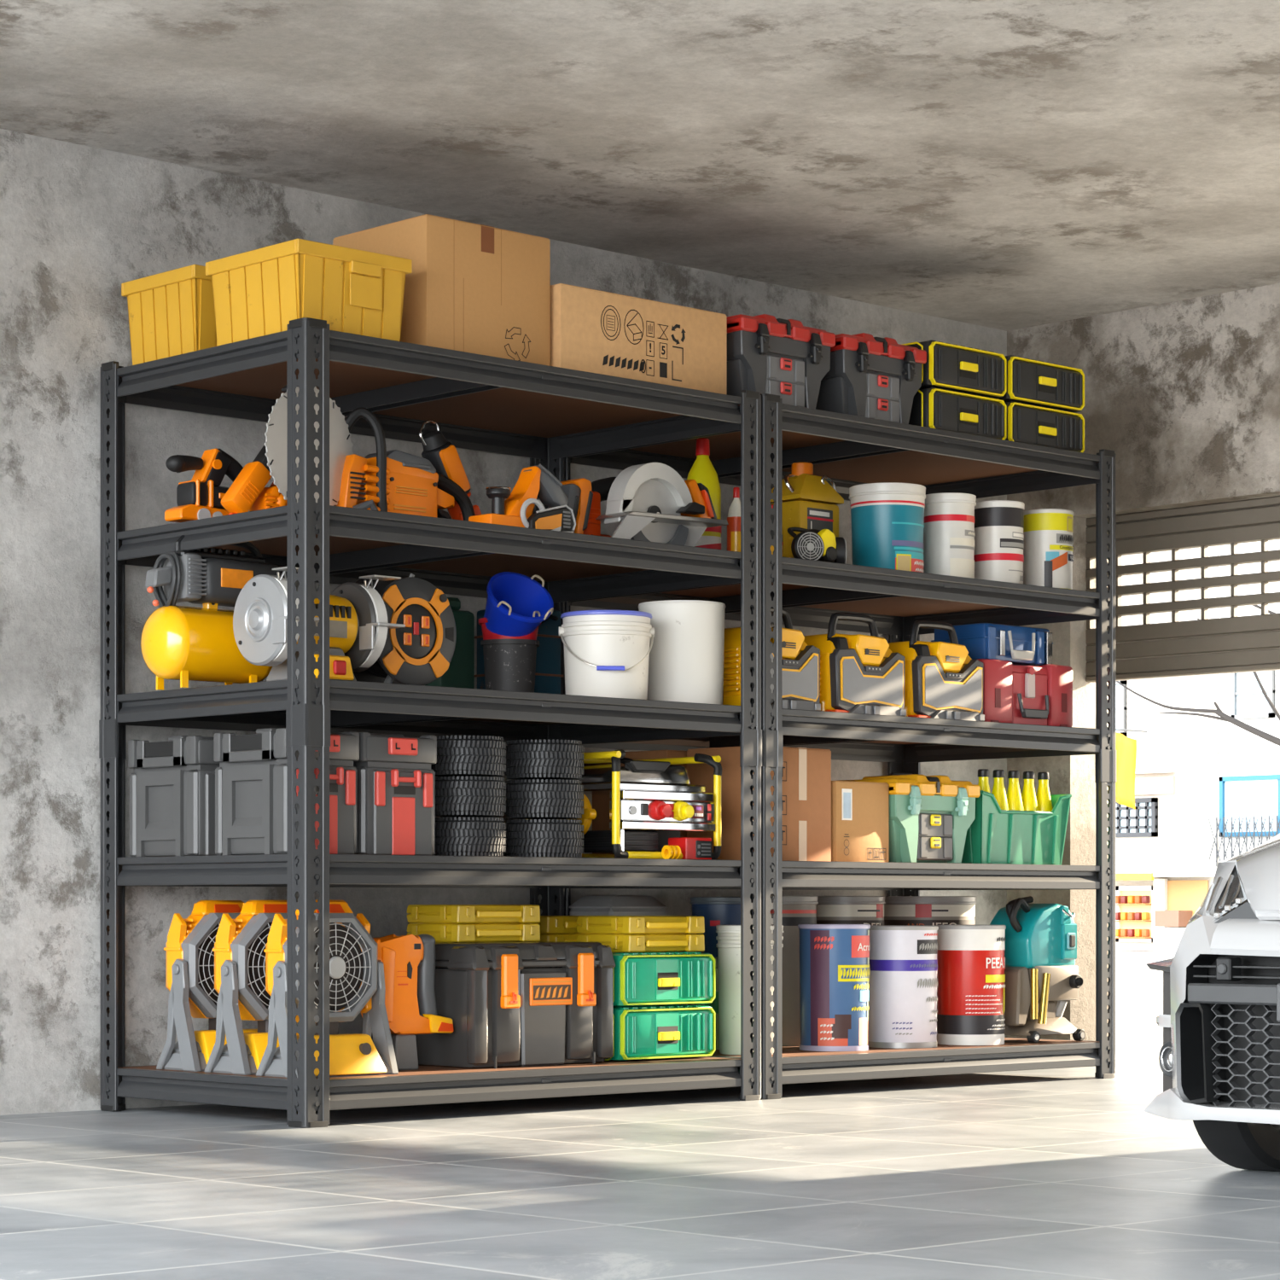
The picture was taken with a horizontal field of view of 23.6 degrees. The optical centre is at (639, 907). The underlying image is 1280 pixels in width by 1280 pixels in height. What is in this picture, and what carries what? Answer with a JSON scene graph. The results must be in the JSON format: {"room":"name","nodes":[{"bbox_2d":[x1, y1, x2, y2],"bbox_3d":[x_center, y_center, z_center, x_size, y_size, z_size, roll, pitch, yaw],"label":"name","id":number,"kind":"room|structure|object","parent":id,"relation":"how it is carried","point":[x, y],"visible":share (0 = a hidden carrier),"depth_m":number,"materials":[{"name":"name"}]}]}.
{"room":"garage","nodes":[
{"label":"garage","id":0,"kind":"room"},
{"bbox_2d":[0,128,1006,1115],"bbox_3d":[-2.066,-0.683,6.976,9.180,2.365,0.200,0,0,-43],"label":"wall","id":1,"kind":"structure","parent":0,"point":[78,223],"depth_m":7.52,"materials":[{"name":"concrete"}]},
{"bbox_2d":[0,0,1279,331],"bbox_3d":[1.464,-1.966,4.779,7.080,0.200,8.245,0,0,-43],"label":"ceiling","id":2,"kind":"structure","parent":0,"point":[1003,165],"depth_m":7.29,"materials":[{"name":"concrete"}]},
{"bbox_2d":[0,1061,1279,1279],"bbox_3d":[0.345,0.559,3.721,10.200,0.120,8.250,0,0,-43],"label":"floor","id":3,"kind":"structure","parent":0,"point":[1066,1173],"depth_m":5.36,"materials":[{"name":"tile"}]},
{"bbox_2d":[98,317,762,1128],"bbox_3d":[-0.505,-0.416,7.724,1.480,1.831,0.834,0,0,-43],"label":"shelving unit","id":4,"kind":"object","parent":3,"relation":"on","point":[478,402],"visible":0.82,"depth_m":7.49,"materials":[{"name":"metal"}]},
{"bbox_2d":[121,264,217,365],"bbox_3d":[-1.058,-1.423,7.511,0.300,0.219,0.314,0,0,-43],"label":"crate","id":5,"kind":"object","parent":4,"relation":"on","point":[171,313],"visible":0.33,"depth_m":7.38,"materials":[{"name":"yellow plastic"}]},
{"bbox_2d":[128,735,219,856],"bbox_3d":[-1.070,-0.266,7.426,0.219,0.290,0.302,0,0,-43],"label":"box","id":6,"kind":"object","parent":4,"relation":"on","point":[172,781],"visible":0.69,"depth_m":7.33,"materials":[{"name":"plastic"}]},
{"bbox_2d":[164,448,243,522],"bbox_3d":[-1.039,-1.013,7.386,0.242,0.190,0.084,0,0,-43],"label":"cordless planer","id":7,"kind":"object","parent":4,"relation":"on","point":[199,497],"visible":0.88,"depth_m":7.34,"materials":[{"name":"orange plastic"}]},
{"bbox_2d":[156,900,257,1071],"bbox_3d":[-1.013,0.188,7.467,0.308,0.410,0.186,0,0,-43],"label":"fan","id":8,"kind":"object","parent":4,"relation":"on","point":[189,955],"visible":0.34,"depth_m":7.38,"materials":[{"name":"plastic"}]},
{"bbox_2d":[197,922,219,1002],"bbox_3d":[-0.988,0.141,7.440,0.224,0.224,0.006,0,0,-43],"label":"fan grille","id":9,"kind":"object","parent":8,"relation":"attached to","point":[207,932],"depth_m":7.41,"materials":[{"name":"grey plastic"}]},
{"bbox_2d":[140,535,280,690],"bbox_3d":[-1.035,-0.705,7.340,0.373,0.374,0.176,0,0,-43],"label":"air compressor","id":10,"kind":"object","parent":4,"relation":"on","point":[183,643],"visible":0.8,"depth_m":7.26,"materials":[{"name":"yellow metal"}]},
{"bbox_2d":[203,900,299,1075],"bbox_3d":[-0.875,0.188,7.322,0.308,0.410,0.186,0,0,-43],"label":"fan","id":11,"kind":"object","parent":4,"relation":"on","point":[239,948],"visible":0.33,"depth_m":7.24,"materials":[{"name":"plastic"}]},
{"bbox_2d":[247,922,271,1010],"bbox_3d":[-0.850,0.141,7.295,0.224,0.224,0.006,0,0,-43],"label":"fan grille","id":12,"kind":"object","parent":11,"relation":"attached to","point":[255,948],"depth_m":7.26,"materials":[{"name":"grey plastic"}]},
{"bbox_2d":[220,445,287,514],"bbox_3d":[-0.898,-1.026,7.322,0.228,0.225,0.085,0,0,-43],"label":"saw","id":13,"kind":"object","parent":4,"relation":"on","point":[247,491],"visible":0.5,"depth_m":7.27,"materials":[{"name":"orange plastic"}]},
{"bbox_2d":[213,727,359,855],"bbox_3d":[-0.819,-0.267,7.150,0.219,0.292,0.318,0,0,-43],"label":"box","id":14,"kind":"object","parent":4,"relation":"on","point":[251,776],"visible":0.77,"depth_m":7.08,"materials":[{"name":"plastic"}]},
{"bbox_2d":[205,238,411,345],"bbox_3d":[-0.778,-1.415,7.195,0.334,0.205,0.364,0,0,-43],"label":"crate","id":15,"kind":"object","parent":4,"relation":"on","point":[257,293],"visible":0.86,"depth_m":7.08,"materials":[{"name":"yellow plastic"}]},
{"bbox_2d":[232,566,405,680],"bbox_3d":[-0.763,-0.650,7.219,0.345,0.265,0.241,0,0,-43],"label":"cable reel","id":16,"kind":"object","parent":4,"relation":"on","point":[358,625],"visible":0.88,"depth_m":7.18,"materials":[{"name":"silver metal"}]},
{"bbox_2d":[256,899,398,1078],"bbox_3d":[-0.734,0.188,7.173,0.308,0.410,0.186,0,0,-43],"label":"fan","id":17,"kind":"object","parent":4,"relation":"on","point":[357,977],"visible":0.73,"depth_m":7.16,"materials":[{"name":"plastic"}]},
{"bbox_2d":[314,922,371,1012],"bbox_3d":[-0.709,0.141,7.146,0.224,0.224,0.006,0,0,-43],"label":"fan grille","id":18,"kind":"object","parent":17,"relation":"attached to","point":[347,966],"depth_m":7.19,"materials":[{"name":"grey plastic"}]},
{"bbox_2d":[264,384,475,521],"bbox_3d":[-0.659,-1.071,7.377,0.685,0.322,0.123,0,0,-43],"label":"saw","id":19,"kind":"object","parent":4,"relation":"on","point":[394,480],"visible":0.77,"depth_m":7.33,"materials":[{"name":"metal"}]},
{"bbox_2d":[393,485,427,512],"bbox_3d":[-0.556,-0.986,7.408,0.103,0.057,0.008,0,0,-43],"label":"vent","id":20,"kind":"object","parent":19,"relation":"attached to","point":[406,498],"depth_m":7.41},
{"bbox_2d":[333,731,436,855],"bbox_3d":[-0.653,-0.267,7.308,0.229,0.292,0.318,0,0,-43],"label":"box","id":21,"kind":"object","parent":4,"relation":"on","point":[396,778],"visible":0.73,"depth_m":7.19,"materials":[{"name":"plastic"}]},
{"bbox_2d":[352,573,456,685],"bbox_3d":[-0.592,-0.668,7.481,0.304,0.304,0.167,0,0,-43],"label":"cable reel","id":22,"kind":"object","parent":4,"relation":"on","point":[419,653],"visible":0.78,"depth_m":7.43,"materials":[{"name":"black plastic"}]},
{"bbox_2d":[395,604,436,658],"bbox_3d":[-0.544,-0.668,7.427,0.136,0.136,0.003,0,0,-43],"label":"socket","id":23,"kind":"object","parent":22,"relation":"attached to","point":[418,638],"depth_m":7.43,"materials":[{"name":"black plastic"}]},
{"bbox_2d":[360,933,453,1070],"bbox_3d":[-0.578,0.229,7.399,0.269,0.328,0.086,0,0,-43],"label":"cordless nailer","id":24,"kind":"object","parent":4,"relation":"on","point":[409,961],"visible":0.76,"depth_m":7.38,"materials":[{"name":"orange plastic"}]},
{"bbox_2d":[332,214,550,366],"bbox_3d":[-0.489,-1.482,7.556,0.395,0.338,0.364,0,0,-43],"label":"cardboard box","id":25,"kind":"object","parent":4,"relation":"on","point":[482,289],"visible":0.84,"depth_m":7.40,"materials":[{"name":"cardboard"}]},
{"bbox_2d":[425,597,474,688],"bbox_3d":[-0.522,-0.660,7.964,0.120,0.285,0.160,0,0,-43],"label":"jerry can","id":26,"kind":"object","parent":4,"relation":"on","point":[460,673],"visible":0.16,"depth_m":7.92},
{"bbox_2d":[419,419,481,520],"bbox_3d":[-0.474,-1.061,7.635,0.189,0.294,0.089,0,0,-43],"label":"work light","id":27,"kind":"object","parent":4,"relation":"on","point":[441,453],"visible":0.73,"depth_m":7.59,"materials":[{"name":"orange plastic"}]},
{"bbox_2d":[433,817,506,856],"bbox_3d":[-0.427,-0.170,7.482,0.199,0.094,0.199,0,0,-43],"label":"tyre","id":28,"kind":"object","parent":4,"relation":"on","point":[454,836],"visible":0.79,"depth_m":7.40,"materials":[{"name":"rubber"}]},
{"bbox_2d":[435,776,506,817],"bbox_3d":[-0.427,-0.269,7.482,0.199,0.094,0.199,0,0,30],"label":"tyre","id":29,"kind":"object","parent":28,"relation":"on","point":[455,796],"visible":0.83,"depth_m":7.40,"materials":[{"name":"rubber"}]},
{"bbox_2d":[430,735,506,776],"bbox_3d":[-0.427,-0.367,7.482,0.199,0.094,0.199,0,0,13],"label":"tyre","id":30,"kind":"object","parent":29,"relation":"on","point":[478,755],"visible":0.8,"depth_m":7.40,"materials":[{"name":"rubber"}]},
{"bbox_2d":[480,638,539,692],"bbox_3d":[-0.332,-0.598,7.814,0.150,0.160,0.150,0,0,-43],"label":"bucket","id":31,"kind":"object","parent":4,"relation":"on","point":[509,664],"visible":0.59,"depth_m":7.76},
{"bbox_2d":[478,610,541,639],"bbox_3d":[-0.331,-0.678,7.813,0.165,0.149,0.162,0,0,-43],"label":"bucket","id":32,"kind":"object","parent":31,"relation":"in","point":[486,634],"visible":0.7,"depth_m":7.77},
{"bbox_2d":[483,571,553,636],"bbox_3d":[-0.317,-0.756,7.772,0.176,0.192,0.191,0,0,-26],"label":"bucket","id":33,"kind":"object","parent":32,"relation":"on","point":[513,598],"visible":1,"depth_m":7.78,"materials":[{"name":"plastic"}]},
{"bbox_2d":[414,941,615,1068],"bbox_3d":[-0.364,0.240,7.712,0.472,0.305,0.432,0,0,-43],"label":"box","id":34,"kind":"object","parent":4,"relation":"on","point":[525,1003],"visible":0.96,"depth_m":7.54,"materials":[{"name":"black plastic"}]},
{"bbox_2d":[406,923,540,942],"bbox_3d":[-0.420,0.064,7.707,0.273,0.046,0.214,0,0,-43],"label":"case","id":35,"kind":"object","parent":34,"relation":"on","point":[440,932],"visible":0.91,"depth_m":7.63,"materials":[{"name":"yellow plastic"}]},
{"bbox_2d":[406,904,540,923],"bbox_3d":[-0.420,0.017,7.707,0.273,0.046,0.214,0,0,-43],"label":"case","id":36,"kind":"object","parent":35,"relation":"on","point":[416,913],"visible":1,"depth_m":7.63,"materials":[{"name":"yellow plastic"}]},
{"bbox_2d":[532,980,571,1003],"bbox_3d":[-0.217,0.210,7.584,0.128,0.054,0.002,0,0,-43],"label":"print","id":37,"kind":"object","parent":34,"relation":"attached to","point":[544,992],"depth_m":7.58},
{"bbox_2d":[474,609,563,694],"bbox_3d":[-0.314,-0.675,8.068,0.169,0.313,0.181,0,0,-43],"label":"jerry can","id":38,"kind":"object","parent":4,"relation":"on","point":[548,676],"visible":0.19,"depth_m":8.05,"materials":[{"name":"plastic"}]},
{"bbox_2d":[468,463,575,532],"bbox_3d":[-0.284,-1.006,7.558,0.271,0.179,0.116,0,0,-43],"label":"planer","id":39,"kind":"object","parent":4,"relation":"on","point":[532,482],"visible":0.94,"depth_m":7.54,"materials":[{"name":"orange plastic"}]},
{"bbox_2d":[504,819,583,857],"bbox_3d":[-0.240,-0.170,7.660,0.199,0.094,0.199,0,0,7],"label":"tyre","id":40,"kind":"object","parent":4,"relation":"on","point":[549,838],"visible":0.86,"depth_m":7.58,"materials":[{"name":"rubber"}]},
{"bbox_2d":[504,779,583,819],"bbox_3d":[-0.240,-0.269,7.660,0.199,0.094,0.199,0,0,-11],"label":"tyre","id":41,"kind":"object","parent":40,"relation":"on","point":[529,799],"visible":0.98,"depth_m":7.58,"materials":[{"name":"rubber"}]},
{"bbox_2d":[504,739,583,779],"bbox_3d":[-0.240,-0.367,7.660,0.199,0.094,0.199,0,0,-27],"label":"tyre","id":42,"kind":"object","parent":41,"relation":"on","point":[562,759],"visible":0.98,"depth_m":7.58,"materials":[{"name":"rubber"}]},
{"bbox_2d":[558,610,654,699],"bbox_3d":[-0.084,-0.629,7.741,0.236,0.223,0.238,0,0,-43],"label":"paint can","id":43,"kind":"object","parent":4,"relation":"on","point":[607,652],"visible":0.89,"depth_m":7.65,"materials":[{"name":"plastic"}]},
{"bbox_2d":[550,283,726,394],"bbox_3d":[-0.088,-1.427,7.865,0.581,0.227,0.301,0,0,-43],"label":"cardboard box","id":44,"kind":"object","parent":4,"relation":"on","point":[592,330],"visible":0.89,"depth_m":7.74,"materials":[{"name":"cardboard"}]},
{"bbox_2d":[558,749,722,859],"bbox_3d":[-0.041,-0.261,7.955,0.402,0.280,0.381,0,0,-43],"label":"generator","id":45,"kind":"object","parent":4,"relation":"on","point":[652,793],"visible":0.74,"depth_m":7.83,"materials":[{"name":"yellow metal"}]},
{"bbox_2d":[604,1004,715,1060],"bbox_3d":[-0.093,0.323,8.047,0.343,0.137,0.511,0,0,-43],"label":"case","id":46,"kind":"object","parent":4,"relation":"on","point":[673,1031],"visible":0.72,"depth_m":7.86,"materials":[{"name":"plastic"}]},
{"bbox_2d":[611,951,715,1006],"bbox_3d":[-0.093,0.185,8.047,0.343,0.137,0.511,0,0,-43],"label":"case","id":47,"kind":"object","parent":46,"relation":"on","point":[668,978],"visible":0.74,"depth_m":7.86,"materials":[{"name":"plastic"}]},
{"bbox_2d":[576,933,704,952],"bbox_3d":[0.001,0.093,7.982,0.273,0.046,0.214,0,0,-43],"label":"case","id":48,"kind":"object","parent":47,"relation":"on","point":[641,942],"visible":0.91,"depth_m":7.90,"materials":[{"name":"yellow plastic"}]},
{"bbox_2d":[576,915,704,934],"bbox_3d":[0.001,0.046,7.982,0.273,0.046,0.214,0,0,-43],"label":"case","id":49,"kind":"object","parent":48,"relation":"on","point":[589,924],"visible":1,"depth_m":7.91,"materials":[{"name":"yellow plastic"}]},
{"bbox_2d":[595,462,728,546],"bbox_3d":[0.032,-1.016,7.907,0.456,0.251,0.165,0,0,-43],"label":"saw","id":50,"kind":"object","parent":4,"relation":"on","point":[651,502],"visible":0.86,"depth_m":7.89,"materials":[{"name":"metal"}]},
{"bbox_2d":[638,599,725,704],"bbox_3d":[0.108,-0.652,7.956,0.228,0.268,0.228,0,0,-43],"label":"bucket","id":51,"kind":"object","parent":4,"relation":"on","point":[686,660],"visible":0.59,"depth_m":7.86,"materials":[{"name":"plastic"}]},
{"bbox_2d":[668,837,711,859],"bbox_3d":[0.130,-0.150,7.919,0.095,0.058,0.073,0,0,-43],"label":"charger","id":52,"kind":"object","parent":4,"relation":"on","point":[691,847],"visible":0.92,"depth_m":7.89,"materials":[{"name":"red plastic"}]},
{"bbox_2d":[553,393,1116,1099],"bbox_3d":[0.571,-0.416,8.745,1.480,1.831,0.834,0,0,-43],"label":"shelving unit","id":53,"kind":"object","parent":3,"relation":"on","point":[851,450],"visible":0.59,"depth_m":8.63,"materials":[{"name":"metal"}]},
{"bbox_2d":[569,895,667,915],"bbox_3d":[-0.062,0.180,8.525,0.220,0.425,0.180,0,0,-43],"label":"plastic tub","id":54,"kind":"object","parent":53,"relation":"on","point":[588,904],"visible":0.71,"depth_m":8.46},
{"bbox_2d":[592,750,686,854],"bbox_3d":[0.114,-0.273,8.499,0.400,0.303,0.300,0,0,-43],"label":"cardboard box","id":55,"kind":"object","parent":53,"relation":"on","point":[600,802],"visible":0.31,"depth_m":8.42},
{"bbox_2d":[686,437,721,549],"bbox_3d":[0.173,-1.100,8.415,0.103,0.372,0.102,0,0,-43],"label":"bottle","id":56,"kind":"object","parent":53,"relation":"on","point":[702,471],"visible":0.52,"depth_m":8.38,"materials":[{"name":"plastic"}]},
{"bbox_2d":[696,956,719,1049],"bbox_3d":[0.235,0.266,8.517,0.170,0.255,0.170,0,0,-43],"label":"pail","id":57,"kind":"object","parent":53,"relation":"on","point":[714,1004],"visible":0.02,"depth_m":8.44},
{"bbox_2d":[689,896,740,956],"bbox_3d":[0.232,0.054,8.513,0.186,0.165,0.186,0,0,-43],"label":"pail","id":58,"kind":"object","parent":57,"relation":"on","point":[715,910],"visible":0.59,"depth_m":8.43,"materials":[{"name":"blue plastic"}]},
{"bbox_2d":[715,925,783,1054],"bbox_3d":[0.294,0.221,8.214,0.182,0.345,0.182,0,0,-43],"label":"paint can","id":59,"kind":"object","parent":53,"relation":"on","point":[728,938],"visible":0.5,"depth_m":8.15,"materials":[{"name":"plastic"}]},
{"bbox_2d":[686,746,831,861],"bbox_3d":[0.322,-0.274,8.267,0.292,0.306,0.261,0,0,-43],"label":"cardboard box","id":60,"kind":"object","parent":53,"relation":"on","point":[806,772],"visible":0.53,"depth_m":8.19,"materials":[{"name":"cardboard"}]},
{"bbox_2d":[722,606,820,710],"bbox_3d":[0.300,-0.660,8.194,0.268,0.284,0.278,0,0,-43],"label":"radio","id":61,"kind":"object","parent":53,"relation":"on","point":[800,660],"visible":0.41,"depth_m":8.12,"materials":[{"name":"yellow plastic"}]},
{"bbox_2d":[726,314,835,408],"bbox_3d":[0.293,-1.443,8.207,0.359,0.261,0.330,0,0,-43],"label":"box","id":62,"kind":"object","parent":53,"relation":"on","point":[789,359],"visible":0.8,"depth_m":8.08,"materials":[{"name":"grey plastic"}]},
{"bbox_2d":[770,896,818,1046],"bbox_3d":[0.404,0.180,8.746,0.210,0.425,0.210,0,0,-43],"label":"paint can","id":63,"kind":"object","parent":53,"relation":"on","point":[796,910],"visible":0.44,"depth_m":8.65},
{"bbox_2d":[770,462,843,562],"bbox_3d":[0.454,-1.077,8.559,0.185,0.325,0.152,0,0,-43],"label":"jug","id":64,"kind":"object","parent":53,"relation":"on","point":[809,501],"visible":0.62,"depth_m":8.50,"materials":[{"name":"yellow plastic"}]},
{"bbox_2d":[787,527,846,564],"bbox_3d":[0.477,-0.971,8.252,0.159,0.118,0.158,0,0,-6],"label":"mask","id":65,"kind":"object","parent":53,"relation":"on","point":[815,544],"visible":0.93,"depth_m":8.21,"materials":[{"name":"plastic"}]},
{"bbox_2d":[797,924,870,1051],"bbox_3d":[0.535,0.220,8.443,0.199,0.346,0.199,0,0,-43],"label":"paint can","id":66,"kind":"object","parent":53,"relation":"on","point":[834,958],"visible":1,"depth_m":8.36,"materials":[{"name":"metal"}]},
{"bbox_2d":[816,896,885,925],"bbox_3d":[0.603,0.180,8.935,0.226,0.425,0.226,0,0,-43],"label":"paint can","id":67,"kind":"object","parent":53,"relation":"on","point":[830,910],"visible":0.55,"depth_m":8.84,"materials":[{"name":"grey metal"}]},
{"bbox_2d":[803,612,906,715],"bbox_3d":[0.537,-0.660,8.419,0.296,0.284,0.278,0,0,-43],"label":"radio","id":68,"kind":"object","parent":53,"relation":"on","point":[859,673],"visible":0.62,"depth_m":8.31,"materials":[{"name":"yellow plastic"}]},
{"bbox_2d":[831,780,888,861],"bbox_3d":[0.526,-0.232,8.447,0.213,0.221,0.242,0,0,-43],"label":"cardboard box","id":69,"kind":"object","parent":53,"relation":"on","point":[859,810],"visible":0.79,"depth_m":8.35,"materials":[{"name":"cardboard"}]},
{"bbox_2d":[815,332,926,424],"bbox_3d":[0.570,-1.443,8.469,0.338,0.261,0.330,0,0,-43],"label":"box","id":70,"kind":"object","parent":53,"relation":"on","point":[869,376],"visible":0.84,"depth_m":8.34,"materials":[{"name":"grey plastic"}]},
{"bbox_2d":[849,482,925,572],"bbox_3d":[0.692,-1.044,8.564,0.216,0.259,0.216,0,0,-43],"label":"paint can","id":71,"kind":"object","parent":53,"relation":"on","point":[887,518],"visible":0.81,"depth_m":8.47,"materials":[{"name":"teal plastic"}]},
{"bbox_2d":[868,925,938,1047],"bbox_3d":[0.739,0.223,8.622,0.203,0.341,0.203,0,0,-43],"label":"paint can","id":72,"kind":"object","parent":53,"relation":"on","point":[903,983],"visible":0.98,"depth_m":8.54,"materials":[{"name":"metal"}]},
{"bbox_2d":[838,772,979,863],"bbox_3d":[0.738,-0.250,8.643,0.356,0.259,0.310,0,0,-43],"label":"box","id":73,"kind":"object","parent":53,"relation":"on","point":[930,817],"visible":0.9,"depth_m":8.53,"materials":[{"name":"green plastic"}]},
{"bbox_2d":[884,896,976,925],"bbox_3d":[0.865,0.180,9.183,0.286,0.425,0.286,0,0,-43],"label":"paint can","id":74,"kind":"object","parent":53,"relation":"on","point":[930,910],"visible":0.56,"depth_m":9.06,"materials":[{"name":"white plastic"}]},
{"bbox_2d":[887,620,984,721],"bbox_3d":[0.780,-0.660,8.649,0.296,0.284,0.278,0,0,-43],"label":"radio","id":75,"kind":"object","parent":53,"relation":"on","point":[942,681],"visible":0.56,"depth_m":8.54,"materials":[{"name":"yellow plastic"}]},
{"bbox_2d":[923,492,976,578],"bbox_3d":[0.878,-1.042,8.713,0.157,0.255,0.157,0,0,-43],"label":"paint can","id":76,"kind":"object","parent":53,"relation":"on","point":[949,533],"visible":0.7,"depth_m":8.65,"materials":[{"name":"white plastic"}]},
{"bbox_2d":[908,386,1006,440],"bbox_3d":[0.810,-1.379,8.710,0.333,0.129,0.351,0,0,-43],"label":"case","id":77,"kind":"object","parent":53,"relation":"on","point":[932,407],"visible":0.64,"depth_m":8.56,"materials":[{"name":"black plastic"}]},
{"bbox_2d":[901,339,1006,399],"bbox_3d":[0.810,-1.509,8.710,0.333,0.129,0.351,0,0,-43],"label":"case","id":78,"kind":"object","parent":77,"relation":"on","point":[960,369],"visible":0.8,"depth_m":8.57,"materials":[{"name":"black plastic"}]},
{"bbox_2d":[936,925,1006,1045],"bbox_3d":[0.951,0.222,8.810,0.201,0.342,0.201,0,0,-43],"label":"paint can","id":79,"kind":"object","parent":53,"relation":"on","point":[971,958],"visible":0.98,"depth_m":8.72,"materials":[{"name":"red plastic"}]},
{"bbox_2d":[973,500,1024,583],"bbox_3d":[1.034,-1.040,8.847,0.153,0.251,0.153,0,0,-43],"label":"paint can","id":80,"kind":"object","parent":53,"relation":"on","point":[998,555],"visible":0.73,"depth_m":8.78,"materials":[{"name":"white plastic"}]},
{"bbox_2d":[960,790,1071,865],"bbox_3d":[1.027,-0.226,8.924,0.411,0.210,0.268,0,0,-43],"label":"storage bin","id":81,"kind":"object","parent":53,"relation":"on","point":[995,835],"visible":0.65,"depth_m":8.82,"materials":[{"name":"green plastic"}]},
{"bbox_2d":[976,658,1072,727],"bbox_3d":[1.042,-0.612,8.912,0.409,0.188,0.262,0,0,-43],"label":"tool case","id":82,"kind":"object","parent":53,"relation":"on","point":[1042,695],"visible":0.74,"depth_m":8.82,"materials":[{"name":"red plastic"}]},
{"bbox_2d":[930,622,1053,666],"bbox_3d":[1.033,-0.760,8.918,0.308,0.108,0.224,0,0,-43],"label":"tool case","id":83,"kind":"object","parent":82,"relation":"on","point":[1018,645],"visible":0.87,"depth_m":8.82,"materials":[{"name":"blue plastic"}]},
{"bbox_2d":[989,896,1085,1043],"bbox_3d":[1.141,0.180,8.959,0.283,0.425,0.206,0,0,-43],"label":"vacuum cleaner","id":84,"kind":"object","parent":53,"relation":"on","point":[1040,939],"visible":0.89,"depth_m":8.89,"materials":[{"name":"teal plastic"}]},
{"bbox_2d":[1059,905,1076,959],"bbox_3d":[1.222,0.074,8.995,0.070,0.158,0.114,0,0,-43],"label":"switch","id":85,"kind":"object","parent":84,"relation":"attached to","point":[1067,927],"depth_m":8.95,"materials":[{"name":"teal plastic"}]},
{"bbox_2d":[1004,401,1084,452],"bbox_3d":[1.062,-1.379,8.949,0.348,0.129,0.351,0,0,-43],"label":"case","id":86,"kind":"object","parent":53,"relation":"on","point":[1026,423],"visible":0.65,"depth_m":8.82,"materials":[{"name":"black plastic"}]},
{"bbox_2d":[996,354,1084,413],"bbox_3d":[1.062,-1.509,8.949,0.348,0.129,0.351,0,0,-43],"label":"case","id":87,"kind":"object","parent":86,"relation":"on","point":[1031,381],"visible":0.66,"depth_m":8.82,"materials":[{"name":"black plastic"}]},
{"bbox_2d":[1023,508,1074,589],"bbox_3d":[1.197,-1.038,9.002,0.155,0.247,0.155,0,0,-43],"label":"paint can","id":88,"kind":"object","parent":53,"relation":"on","point":[1049,539],"visible":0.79,"depth_m":8.94,"materials":[{"name":"white plastic"}]},
{"bbox_2d":[1144,833,1279,1171],"bbox_3d":[2.298,0.014,6.194,2.822,0.970,1.190,0,0,-43],"label":"car","id":89,"kind":"object","parent":3,"relation":"on","point":[1219,1054],"visible":1,"depth_m":5.56,"materials":[{"name":"white metal"}]},
{"bbox_2d":[1183,954,1279,1105],"bbox_3d":[1.333,0.219,5.278,0.084,0.300,0.939,0,0,-43],"label":"grille","id":90,"kind":"object","parent":89,"relation":"attached to","point":[1231,1004],"depth_m":5.53,"materials":[{"name":"black plastic"}]},
{"bbox_2d":[1236,833,1279,919],"bbox_3d":[1.599,-0.110,5.530,0.799,0.265,1.070,0,0,-43],"label":"hood","id":91,"kind":"object","parent":89,"relation":"attached to","point":[1258,869],"depth_m":5.55,"materials":[{"name":"white paint"}]},
{"bbox_2d":[1006,283,1279,1041],"bbox_3d":[3.960,-0.683,7.146,0.200,2.365,7.845,0,0,-43],"label":"wall","id":92,"kind":"structure","parent":0,"point":[1184,394],"depth_m":9.51,"materials":[{"name":"concrete"}]},
{"bbox_2d":[1085,495,1279,682],"bbox_3d":[2.816,-0.981,8.345,0.042,0.524,4.011,0,0,-43],"label":"door","id":93,"kind":"structure","parent":92,"relation":"in","point":[1235,643],"depth_m":9.48,"materials":[{"name":"metal"}]},
{"label":"outside","id":94,"kind":"structure","parent":0,"visible":0},
{"bbox_2d":[1115,950,1175,1064],"bbox_3d":[15.474,0.572,36.088,56.300,0.135,100.000,0,0,-43],"label":"pavement","id":95,"kind":"structure","parent":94,"point":[1138,987],"depth_m":15.66,"materials":[{"name":"concrete"}]},
{"bbox_2d":[1115,546,1218,951],"bbox_3d":[5.281,-2.751,39.404,6.530,6.500,9.160,0,0,-43],"label":"building","id":96,"kind":"structure","parent":95,"relation":"on","point":[1165,872],"depth_m":34.60,"materials":[{"name":"paint"}]},
{"bbox_2d":[1115,728,1146,809],"bbox_3d":[5.642,-1.571,34.583,0.640,0.960,0.318,0,0,-43],"label":"sign","id":97,"kind":"object","parent":96,"relation":"attached to","point":[1125,747],"visible":0.85,"depth_m":34.36,"materials":[{"name":"yellow plastic"}]},
{"bbox_2d":[1116,605,1279,745],"bbox_3d":[3.201,-0.900,14.389,2.402,2.809,0.198,0,0,43],"label":"tree","id":98,"kind":"object","parent":95,"relation":"on","point":[1224,717],"visible":0.8,"depth_m":14.73,"materials":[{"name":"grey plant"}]},
{"bbox_2d":[1208,539,1279,866],"bbox_3d":[10.572,-2.751,34.102,6.148,6.500,5.865,0,0,-43],"label":"building","id":99,"kind":"structure","parent":95,"relation":"on","point":[1249,764],"depth_m":33.88,"materials":[{"name":"white paint"}]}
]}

